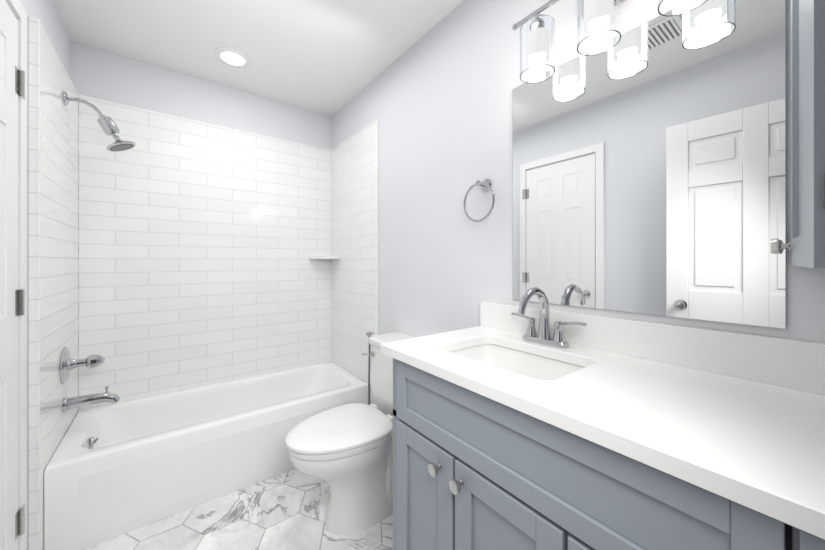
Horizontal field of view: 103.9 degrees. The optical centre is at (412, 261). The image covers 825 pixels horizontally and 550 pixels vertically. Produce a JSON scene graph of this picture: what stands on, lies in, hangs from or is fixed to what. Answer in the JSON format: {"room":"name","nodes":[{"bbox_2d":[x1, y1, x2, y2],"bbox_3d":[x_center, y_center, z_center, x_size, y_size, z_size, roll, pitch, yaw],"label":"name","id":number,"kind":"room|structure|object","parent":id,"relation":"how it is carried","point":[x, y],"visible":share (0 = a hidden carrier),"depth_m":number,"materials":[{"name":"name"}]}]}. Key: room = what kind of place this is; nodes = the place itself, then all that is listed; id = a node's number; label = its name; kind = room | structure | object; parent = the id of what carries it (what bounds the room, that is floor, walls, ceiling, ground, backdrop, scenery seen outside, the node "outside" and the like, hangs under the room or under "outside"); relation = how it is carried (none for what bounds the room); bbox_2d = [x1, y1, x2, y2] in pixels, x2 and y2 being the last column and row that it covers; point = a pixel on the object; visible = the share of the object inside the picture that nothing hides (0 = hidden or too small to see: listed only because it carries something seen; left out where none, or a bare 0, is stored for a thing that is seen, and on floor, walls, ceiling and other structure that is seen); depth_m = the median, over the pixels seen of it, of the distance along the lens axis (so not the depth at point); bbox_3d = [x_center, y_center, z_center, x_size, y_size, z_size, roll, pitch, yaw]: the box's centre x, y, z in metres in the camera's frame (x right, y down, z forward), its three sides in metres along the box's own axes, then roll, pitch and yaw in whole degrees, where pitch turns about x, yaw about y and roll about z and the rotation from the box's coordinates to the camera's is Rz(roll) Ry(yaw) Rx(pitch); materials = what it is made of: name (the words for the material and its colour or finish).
{"room":"bathroom","nodes":[
{"label":"bathroom","id":0,"kind":"room"},
{"bbox_2d":[20,0,79,549],"bbox_3d":[-1.107,-0.010,0.696,0.120,2.440,2.915,0,0,-37],"label":"wall","id":1,"kind":"structure","parent":0,"point":[68,51],"depth_m":1.50,"materials":[{"name":"white paint"}]},
{"bbox_2d":[0,0,26,549],"bbox_3d":[-1.159,0.154,0.895,0.078,2.111,0.719,0,0,-37],"label":"closet door","id":2,"kind":"structure","parent":1,"relation":"in","point":[13,274],"depth_m":1.08,"materials":[{"name":"white painted wood"},{"name":"brushed nickel hinges"}]},
{"bbox_2d":[80,44,331,149],"bbox_3d":[-1.319,-0.010,2.306,1.500,2.440,0.100,0,0,-37],"label":"wall","id":3,"kind":"structure","parent":0,"point":[104,75],"depth_m":2.14,"materials":[{"name":"white paint"}]},
{"bbox_2d":[28,16,377,549],"bbox_3d":[-1.061,0.135,1.961,1.529,2.150,0.758,0,0,-37],"label":"tiled wall","id":4,"kind":"structure","parent":3,"relation":"attached to","point":[168,253],"depth_m":2.08,"materials":[{"name":"white tile"}]},
{"bbox_2d":[60,347,104,383],"bbox_3d":[-1.615,0.495,1.594,0.142,0.169,0.169,0,0,-37],"label":"shower valve","id":5,"kind":"object","parent":4,"relation":"attached to","point":[67,363],"visible":1,"depth_m":1.56,"materials":[{"name":"silver metal"}]},
{"bbox_2d":[63,386,120,411],"bbox_3d":[-1.592,0.679,1.612,0.201,0.095,0.066,0,0,-37],"label":"tub spout","id":6,"kind":"object","parent":4,"relation":"attached to","point":[70,403],"visible":1,"depth_m":1.59,"materials":[{"name":"silver metal"}]},
{"bbox_2d":[63,91,135,151],"bbox_3d":[-1.568,-0.694,1.630,0.262,0.247,0.124,0,0,-37],"label":"shower head","id":7,"kind":"object","parent":4,"relation":"attached to","point":[108,126],"visible":1,"depth_m":1.63},
{"bbox_2d":[309,256,340,258],"bbox_3d":[-0.703,-0.034,2.581,0.190,0.024,0.190,0,0,-37],"label":"corner shelf","id":8,"kind":"object","parent":4,"relation":"attached to","point":[324,257],"visible":1,"depth_m":2.54,"materials":[{"name":"white ceramic"}]},
{"bbox_2d":[83,468,392,549],"bbox_3d":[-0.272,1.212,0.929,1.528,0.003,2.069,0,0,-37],"label":"floor","id":9,"kind":"structure","parent":0,"point":[272,506],"depth_m":1.48,"materials":[{"name":"tile"}]},
{"bbox_2d":[44,361,367,549],"bbox_3d":[-1.077,1.020,2.000,1.490,0.380,0.656,0,0,-37],"label":"bathtub","id":10,"kind":"object","parent":9,"relation":"on","point":[114,470],"visible":0.94,"depth_m":1.65,"materials":[{"name":"white ceramic"}]},
{"bbox_2d":[285,332,415,535],"bbox_3d":[-0.263,0.804,1.592,0.708,0.811,0.454,0,0,-37],"label":"toilet","id":11,"kind":"object","parent":9,"relation":"on","point":[344,452],"visible":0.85,"depth_m":1.46,"materials":[{"name":"white ceramic"}]},
{"bbox_2d":[381,287,824,549],"bbox_3d":[0.421,0.646,0.831,0.543,1.128,1.070,0,0,-37],"label":"bathroom vanity","id":12,"kind":"object","parent":9,"relation":"on","point":[522,426],"visible":1,"depth_m":0.69,"materials":[{"name":"grey"}]},
{"bbox_2d":[511,287,586,347],"bbox_3d":[0.408,0.180,1.077,0.174,0.195,0.272,0,0,-37],"label":"faucet","id":13,"kind":"object","parent":12,"relation":"on","point":[544,339],"depth_m":1.09,"materials":[{"name":"silver metal"}]},
{"bbox_2d":[54,0,462,115],"bbox_3d":[-0.468,-1.280,1.185,1.730,0.100,2.915,0,0,-37],"label":"ceiling","id":14,"kind":"structure","parent":0,"point":[329,57],"depth_m":1.76,"materials":[{"name":"white paint"}]},
{"bbox_2d":[214,47,250,67],"bbox_3d":[-1.082,-1.226,1.948,0.196,0.008,0.196,0,0,-37],"label":"recessed light","id":15,"kind":"object","parent":14,"relation":"in","point":[231,57],"visible":1,"depth_m":1.94,"materials":[{"name":"white"}]},
{"bbox_2d":[332,0,824,343],"bbox_3d":[0.180,-0.010,1.680,0.100,2.440,2.915,0,0,-37],"label":"wall","id":16,"kind":"structure","parent":0,"point":[436,100],"depth_m":1.54,"materials":[{"name":"white paint"}]},
{"bbox_2d":[463,179,494,221],"bbox_3d":[0.300,-0.266,1.390,0.060,0.192,0.171,0,0,-37],"label":"towel ring","id":17,"kind":"object","parent":16,"relation":"attached to","point":[485,184],"visible":1,"depth_m":1.39,"materials":[{"name":"silver metal"}]},
{"bbox_2d":[512,0,707,83],"bbox_3d":[0.563,-0.765,0.956,0.169,0.260,0.582,0,0,-37],"label":"sconce","id":18,"kind":"object","parent":16,"relation":"attached to","point":[598,26],"visible":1,"depth_m":0.99,"materials":[{"name":"white glass"}]},
{"bbox_2d":[513,0,785,328],"bbox_3d":[0.622,-0.273,1.013,0.006,0.845,0.718,0,0,-37],"label":"mirror","id":19,"kind":"object","parent":16,"relation":"attached to","point":[649,167],"visible":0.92,"depth_m":0.90,"materials":[{"name":"clear glass"}]},
{"bbox_2d":[770,0,824,267],"bbox_3d":[0.698,-0.450,0.507,0.497,0.920,0.220,0,0,-37],"label":"upper cabinet","id":20,"kind":"object","parent":16,"relation":"attached to","point":[805,245],"visible":1,"depth_m":0.55,"materials":[{"name":"grey"}]}
]}

